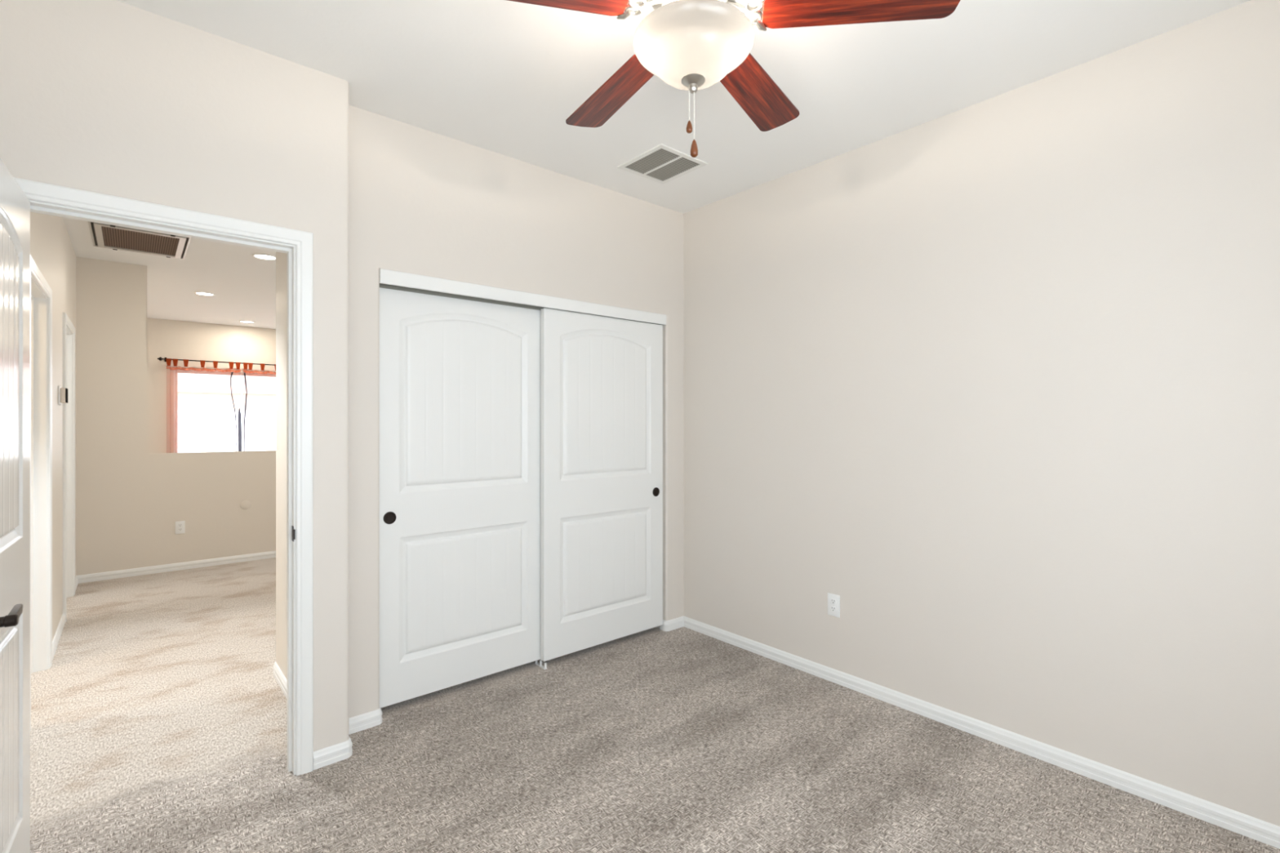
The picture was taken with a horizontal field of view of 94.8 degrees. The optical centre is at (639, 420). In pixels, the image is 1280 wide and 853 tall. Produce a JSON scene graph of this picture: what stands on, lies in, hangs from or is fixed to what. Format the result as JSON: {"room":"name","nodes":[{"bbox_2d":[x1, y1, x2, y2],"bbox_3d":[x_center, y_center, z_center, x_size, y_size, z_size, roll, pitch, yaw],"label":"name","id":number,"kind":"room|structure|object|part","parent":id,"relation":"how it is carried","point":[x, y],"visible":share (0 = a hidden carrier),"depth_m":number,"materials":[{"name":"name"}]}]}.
{"room":"empty bedroom","nodes":[
{"label":"empty bedroom","id":0,"kind":"room"},
{"bbox_2d":[30,212,75,640],"bbox_3d":[-4.553,-0.008,4.637,0.120,2.740,7.570,0,0,-41],"label":"wall","id":1,"kind":"structure","parent":0,"point":[51,249],"depth_m":3.65,"materials":[{"name":"beige paint"}]},
{"bbox_2d":[30,255,52,731],"bbox_3d":[-3.033,0.315,2.877,0.156,2.095,0.928,0,0,-41],"label":"trim","id":2,"kind":"structure","parent":1,"relation":"attached to","point":[41,293],"depth_m":3.20,"materials":[{"name":"white paint"}]},
{"bbox_2d":[52,613,65,660],"bbox_3d":[-3.591,1.329,3.624,0.012,0.066,0.940,0,0,-41],"label":"baseboard","id":3,"kind":"structure","parent":1,"relation":"attached to","point":[60,628],"depth_m":3.64,"materials":[{"name":"white paint"}]},
{"bbox_2d":[57,385,67,405],"bbox_3d":[-3.712,-0.163,3.784,0.038,0.124,0.150,0,0,-41],"label":"thermostat","id":4,"kind":"object","parent":1,"relation":"attached to","point":[62,392],"visible":1,"depth_m":3.74,"materials":[{"name":"white plastic"}]},
{"bbox_3d":[-3.723,-0.163,3.774,0.008,0.124,0.150,0,0,-41],"label":"plate","id":5,"kind":"part","parent":4,"relation":"part of","materials":[{"name":"white plastic"}]},
{"bbox_2d":[62,312,75,622],"bbox_3d":[-4.220,0.315,4.251,0.156,2.095,0.838,0,0,-41],"label":"trim","id":6,"kind":"structure","parent":1,"relation":"attached to","point":[68,329],"depth_m":4.54,"materials":[{"name":"white paint"}]},
{"bbox_2d":[0,0,349,751],"bbox_3d":[-1.727,-0.008,2.119,1.185,2.740,0.305,0,0,-41],"label":"wall","id":7,"kind":"structure","parent":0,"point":[109,97],"depth_m":2.11,"materials":[{"name":"beige paint"}]},
{"bbox_2d":[0,158,30,852],"bbox_3d":[-1.628,0.342,1.513,0.182,2.017,0.718,0,0,-33],"label":"door","id":8,"kind":"structure","parent":7,"relation":"in","point":[15,206],"depth_m":1.64,"materials":[{"name":"white paint"}]},
{"bbox_3d":[-1.428,0.447,1.301,0.075,0.064,0.064,0,0,-38],"label":"lever handle","id":9,"kind":"part","parent":8,"relation":"part of","materials":[{"name":"brown metal"}]},
{"bbox_2d":[13,177,313,775],"bbox_3d":[-1.644,0.315,2.069,0.853,2.095,0.156,0,0,-41],"label":"door frame","id":10,"kind":"structure","parent":7,"relation":"attached to","point":[45,198],"depth_m":2.27,"materials":[{"name":"white paint"}]},
{"bbox_3d":[-1.337,0.435,2.267,0.006,0.058,0.041,0,0,-41],"label":"strike plate","id":11,"kind":"part","parent":10,"relation":"part of","materials":[{"name":"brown metal"}]},
{"bbox_2d":[75,256,275,575],"bbox_3d":[-2.596,-0.008,6.846,5.730,2.740,0.115,0,0,-41],"label":"wall","id":12,"kind":"structure","parent":0,"point":[130,500],"depth_m":5.16,"materials":[{"name":"beige paint"}]},
{"bbox_2d":[75,551,275,591],"bbox_3d":[-2.418,1.329,6.640,5.730,0.066,0.430,0,0,-41],"label":"baseboard","id":13,"kind":"structure","parent":12,"relation":"attached to","point":[246,557],"depth_m":5.33,"materials":[{"name":"white paint"}]},
{"bbox_2d":[175,520,185,533],"bbox_3d":[-4.204,0.974,5.375,0.070,0.114,0.008,0,0,-41],"label":"wall outlet","id":14,"kind":"object","parent":12,"relation":"attached to","point":[180,526],"visible":1,"depth_m":5.38,"materials":[{"name":"white plastic"}]},
{"bbox_2d":[240,500,250,509],"bbox_3d":[-3.826,0.815,5.704,0.088,0.088,0.005,0,0,-41],"label":"cover","id":15,"kind":"object","parent":12,"relation":"attached to","point":[245,504],"visible":1,"depth_m":5.70,"materials":[{"name":"beige paint"}]},
{"bbox_2d":[146,318,275,453],"bbox_3d":[-4.853,-0.008,9.458,5.970,2.740,0.120,0,0,-41],"label":"wall","id":16,"kind":"structure","parent":0,"point":[168,339],"depth_m":8.12,"materials":[{"name":"beige paint"}]},
{"bbox_2d":[156,356,274,365],"bbox_3d":[-5.529,-0.833,8.726,2.534,0.060,0.106,0,0,-41],"label":"curtain rod","id":17,"kind":"object","parent":16,"relation":"attached to","point":[160,358],"visible":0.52,"depth_m":8.22,"materials":[{"name":"black metal"}]},
{"bbox_2d":[165,358,241,451],"bbox_3d":[-6.074,0.135,8.211,0.852,1.955,0.056,0,0,-41],"label":"curtain","id":18,"kind":"object","parent":17,"relation":"hanging from","point":[168,360],"visible":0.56,"depth_m":8.37,"materials":[{"name":"orange fabric"}]},
{"bbox_2d":[243,362,275,451],"bbox_3d":[-5.383,0.135,8.810,0.940,1.955,0.059,0,0,-41],"label":"curtain","id":19,"kind":"object","parent":17,"relation":"hanging from","point":[245,364],"visible":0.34,"depth_m":8.53,"materials":[{"name":"orange fabric"}]},
{"bbox_2d":[173,369,275,453],"bbox_3d":[-5.354,-0.103,9.032,2.845,1.210,0.050,0,0,-41],"label":"window","id":20,"kind":"structure","parent":16,"relation":"in","point":[175,371],"depth_m":8.11,"materials":[{"name":"white paint"}]},
{"bbox_2d":[275,251,286,679],"bbox_3d":[0.106,-0.008,4.436,4.790,2.740,0.805,0,0,-41],"label":"wall","id":21,"kind":"structure","parent":0,"point":[281,258],"depth_m":3.05,"materials":[{"name":"beige paint"}]},
{"bbox_2d":[273,661,286,697],"bbox_3d":[0.158,1.329,4.367,4.802,0.066,1.002,0,0,-41],"label":"baseboard","id":22,"kind":"structure","parent":21,"relation":"attached to","point":[278,675],"depth_m":3.02,"materials":[{"name":"white paint"}]},
{"bbox_2d":[349,105,683,717],"bbox_3d":[-0.544,-0.008,3.266,2.105,2.740,0.115,0,0,-41],"label":"wall","id":23,"kind":"structure","parent":0,"point":[424,202],"depth_m":2.92,"materials":[{"name":"beige paint"}]},
{"bbox_2d":[313,706,382,769],"bbox_3d":[-1.238,1.329,2.491,0.135,0.066,0.397,0,0,2],"label":"baseboard","id":24,"kind":"structure","parent":23,"relation":"attached to","point":[339,752],"depth_m":2.38,"materials":[{"name":"white paint"}]},
{"bbox_2d":[379,287,540,707],"bbox_3d":[-0.883,0.354,3.004,0.893,1.942,0.038,0,0,-41],"label":"door","id":25,"kind":"structure","parent":23,"relation":"in","point":[460,379],"depth_m":2.96,"materials":[{"name":"white paint"}]},
{"bbox_3d":[-1.165,0.452,2.739,0.058,0.058,0.005,0,0,-41],"label":"flush pull","id":26,"kind":"part","parent":25,"relation":"part of","materials":[{"name":"brown metal"}]},
{"bbox_2d":[379,268,666,324],"bbox_3d":[-0.536,-0.650,3.272,1.775,0.073,0.112,0,0,-41],"label":"trim","id":27,"kind":"structure","parent":23,"relation":"attached to","point":[388,279],"depth_m":3.05,"materials":[{"name":"white paint"}]},
{"bbox_2d":[540,307,662,661],"bbox_3d":[-0.200,0.351,3.534,0.893,1.942,0.038,0,0,-41],"label":"door","id":28,"kind":"structure","parent":23,"relation":"in","point":[602,377],"depth_m":3.48,"materials":[{"name":"white paint"}]},
{"bbox_3d":[0.104,0.456,3.775,0.058,0.058,0.005,0,0,-41],"label":"flush pull","id":29,"kind":"part","parent":28,"relation":"part of","materials":[{"name":"brown metal"}]},
{"bbox_2d":[30,557,1279,852],"bbox_3d":[-2.012,1.437,4.678,7.920,0.150,11.070,0,0,-41],"label":"floor","id":30,"kind":"structure","parent":0,"point":[158,714],"depth_m":2.34,"materials":[{"name":"carpet"}]},
{"bbox_2d":[534,659,546,669],"bbox_3d":[-0.550,1.345,3.265,0.016,0.034,0.104,0,0,-41],"label":"floor guide","id":31,"kind":"object","parent":30,"relation":"on","point":[540,664],"visible":0.84,"depth_m":3.26,"materials":[{"name":"white plastic"}]},
{"bbox_2d":[62,0,1251,328],"bbox_3d":[-2.012,-1.453,4.678,7.920,0.150,11.070,0,0,-41],"label":"ceiling","id":32,"kind":"structure","parent":0,"point":[504,77],"depth_m":2.34,"materials":[{"name":"white paint"}]},
{"bbox_2d":[88,221,191,259],"bbox_3d":[-3.813,-1.369,4.496,0.565,0.019,0.770,0,0,-41],"label":"ceiling vent","id":33,"kind":"object","parent":32,"relation":"in","point":[103,235],"visible":0.81,"depth_m":4.48,"materials":[{"name":"silver metal"}]},
{"bbox_2d":[194,291,215,296],"bbox_3d":[-4.714,-1.375,6.368,0.188,0.006,0.188,0,0,-41],"label":"recessed light","id":34,"kind":"object","parent":32,"relation":"in","point":[196,292],"visible":1,"depth_m":6.35,"materials":[{"name":"white ceramic"}]},
{"bbox_2d":[239,320,254,323],"bbox_3d":[-5.458,-1.375,8.170,0.188,0.006,0.188,0,0,-41],"label":"recessed light","id":35,"kind":"object","parent":32,"relation":"in","point":[246,322],"visible":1,"depth_m":8.17,"materials":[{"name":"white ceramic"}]},
{"bbox_2d":[251,253,275,260],"bbox_3d":[-3.145,-1.375,4.934,0.188,0.006,0.188,0,0,-41],"label":"recessed light","id":36,"kind":"object","parent":32,"relation":"in","point":[263,256],"visible":0.91,"depth_m":4.92,"materials":[{"name":"white ceramic"}]},
{"bbox_2d":[617,143,707,184],"bbox_3d":[0.120,-1.375,3.164,0.338,0.007,0.348,0,0,-41],"label":"ceiling vent","id":37,"kind":"object","parent":32,"relation":"in","point":[662,164],"visible":1,"depth_m":3.15,"materials":[{"name":"white metal"}]},
{"bbox_3d":[0.063,-1.374,3.115,0.134,0.004,0.286,0,0,-41],"label":"louver panel","id":38,"kind":"part","parent":37,"relation":"part of","materials":[{"name":"grey metal"}]},
{"bbox_3d":[0.177,-1.374,3.213,0.134,0.004,0.286,0,0,-41],"label":"louver panel","id":39,"kind":"part","parent":37,"relation":"part of","materials":[{"name":"grey metal"}]},
{"bbox_2d":[506,0,960,157],"bbox_3d":[0.122,-1.044,1.633,1.298,0.669,1.251,0,0,-41],"label":"ceiling fan","id":40,"kind":"object","parent":32,"relation":"hanging from","point":[692,46],"visible":1,"depth_m":1.55,"materials":[{"name":"brown wood"}]},
{"bbox_3d":[-0.278,-1.084,1.475,0.500,0.006,0.148,0,9,-14],"label":"blade","id":41,"kind":"part","parent":40,"relation":"part of","materials":[{"name":"brown wood"}]},
{"bbox_3d":[-0.085,-1.084,1.949,0.148,0.006,0.500,-11,6,-31],"label":"blade","id":42,"kind":"part","parent":40,"relation":"part of","materials":[{"name":"brown wood"}]},
{"bbox_3d":[-0.027,-1.095,1.532,0.169,0.061,0.110,0,0,16],"label":"blade arm","id":43,"kind":"part","parent":40,"relation":"part of","materials":[{"name":"silver metal"}]},
{"bbox_3d":[0.133,-0.855,1.580,0.004,0.095,0.004,0,0,-41],"label":"pull chain","id":44,"kind":"part","parent":40,"relation":"part of","materials":[{"name":"beige"}]},
{"bbox_3d":[0.133,-0.790,1.580,0.017,0.033,0.017,0,0,-41],"label":"chain pull","id":45,"kind":"part","parent":40,"relation":"part of","materials":[{"name":"brown wood"}]},
{"bbox_3d":[0.143,-0.968,1.580,0.324,0.108,0.324,0,0,-41],"label":"lamp shade","id":46,"kind":"part","parent":40,"relation":"part of","materials":[{"name":"white glass"}]},
{"bbox_3d":[0.145,-0.821,1.580,0.004,0.130,0.004,0,0,-41],"label":"pull chain","id":47,"kind":"part","parent":40,"relation":"part of","materials":[{"name":"beige"}]},
{"bbox_3d":[0.145,-0.733,1.580,0.021,0.047,0.021,0,0,-41],"label":"chain pull","id":48,"kind":"part","parent":40,"relation":"part of","materials":[{"name":"brown wood"}]},
{"bbox_3d":[0.319,-1.095,1.561,0.169,0.061,0.110,0,0,38],"label":"blade arm","id":49,"kind":"part","parent":40,"relation":"part of","materials":[{"name":"silver metal"}]},
{"bbox_3d":[0.382,-1.084,1.942,0.148,0.006,0.500,-11,-6,33],"label":"blade","id":50,"kind":"part","parent":40,"relation":"part of","materials":[{"name":"brown wood"}]},
{"bbox_3d":[0.573,-1.084,1.520,0.500,0.006,0.148,0,-9,8],"label":"blade","id":51,"kind":"part","parent":40,"relation":"part of","materials":[{"name":"brown wood"}]},
{"bbox_2d":[683,0,1279,826],"bbox_3d":[1.425,-0.008,2.688,0.120,2.740,3.565,0,0,-41],"label":"wall","id":52,"kind":"structure","parent":0,"point":[996,380],"depth_m":2.41,"materials":[{"name":"beige paint"}]},
{"bbox_2d":[827,592,839,617],"bbox_3d":[1.011,0.962,3.070,0.008,0.114,0.070,0,0,-41],"label":"wall outlet","id":53,"kind":"object","parent":52,"relation":"attached to","point":[833,600],"visible":1,"depth_m":3.07,"materials":[{"name":"white plastic"}]},
{"bbox_2d":[830,605,835,612],"bbox_3d":[1.009,0.982,3.068,0.002,0.027,0.033,0,0,-41],"label":"receptacle","id":54,"kind":"object","parent":53,"relation":"attached to","point":[833,608],"depth_m":3.07,"materials":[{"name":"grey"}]},
{"bbox_2d":[830,598,835,604],"bbox_3d":[1.009,0.943,3.068,0.002,0.027,0.033,0,0,-41],"label":"receptacle","id":55,"kind":"object","parent":53,"relation":"attached to","point":[833,601],"depth_m":3.07,"materials":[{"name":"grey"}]},
{"bbox_2d":[659,615,1279,848],"bbox_3d":[1.298,1.329,2.615,0.168,0.066,3.380,0,0,-41],"label":"baseboard","id":56,"kind":"structure","parent":52,"relation":"attached to","point":[1253,828],"depth_m":2.40,"materials":[{"name":"white paint"}]}
]}

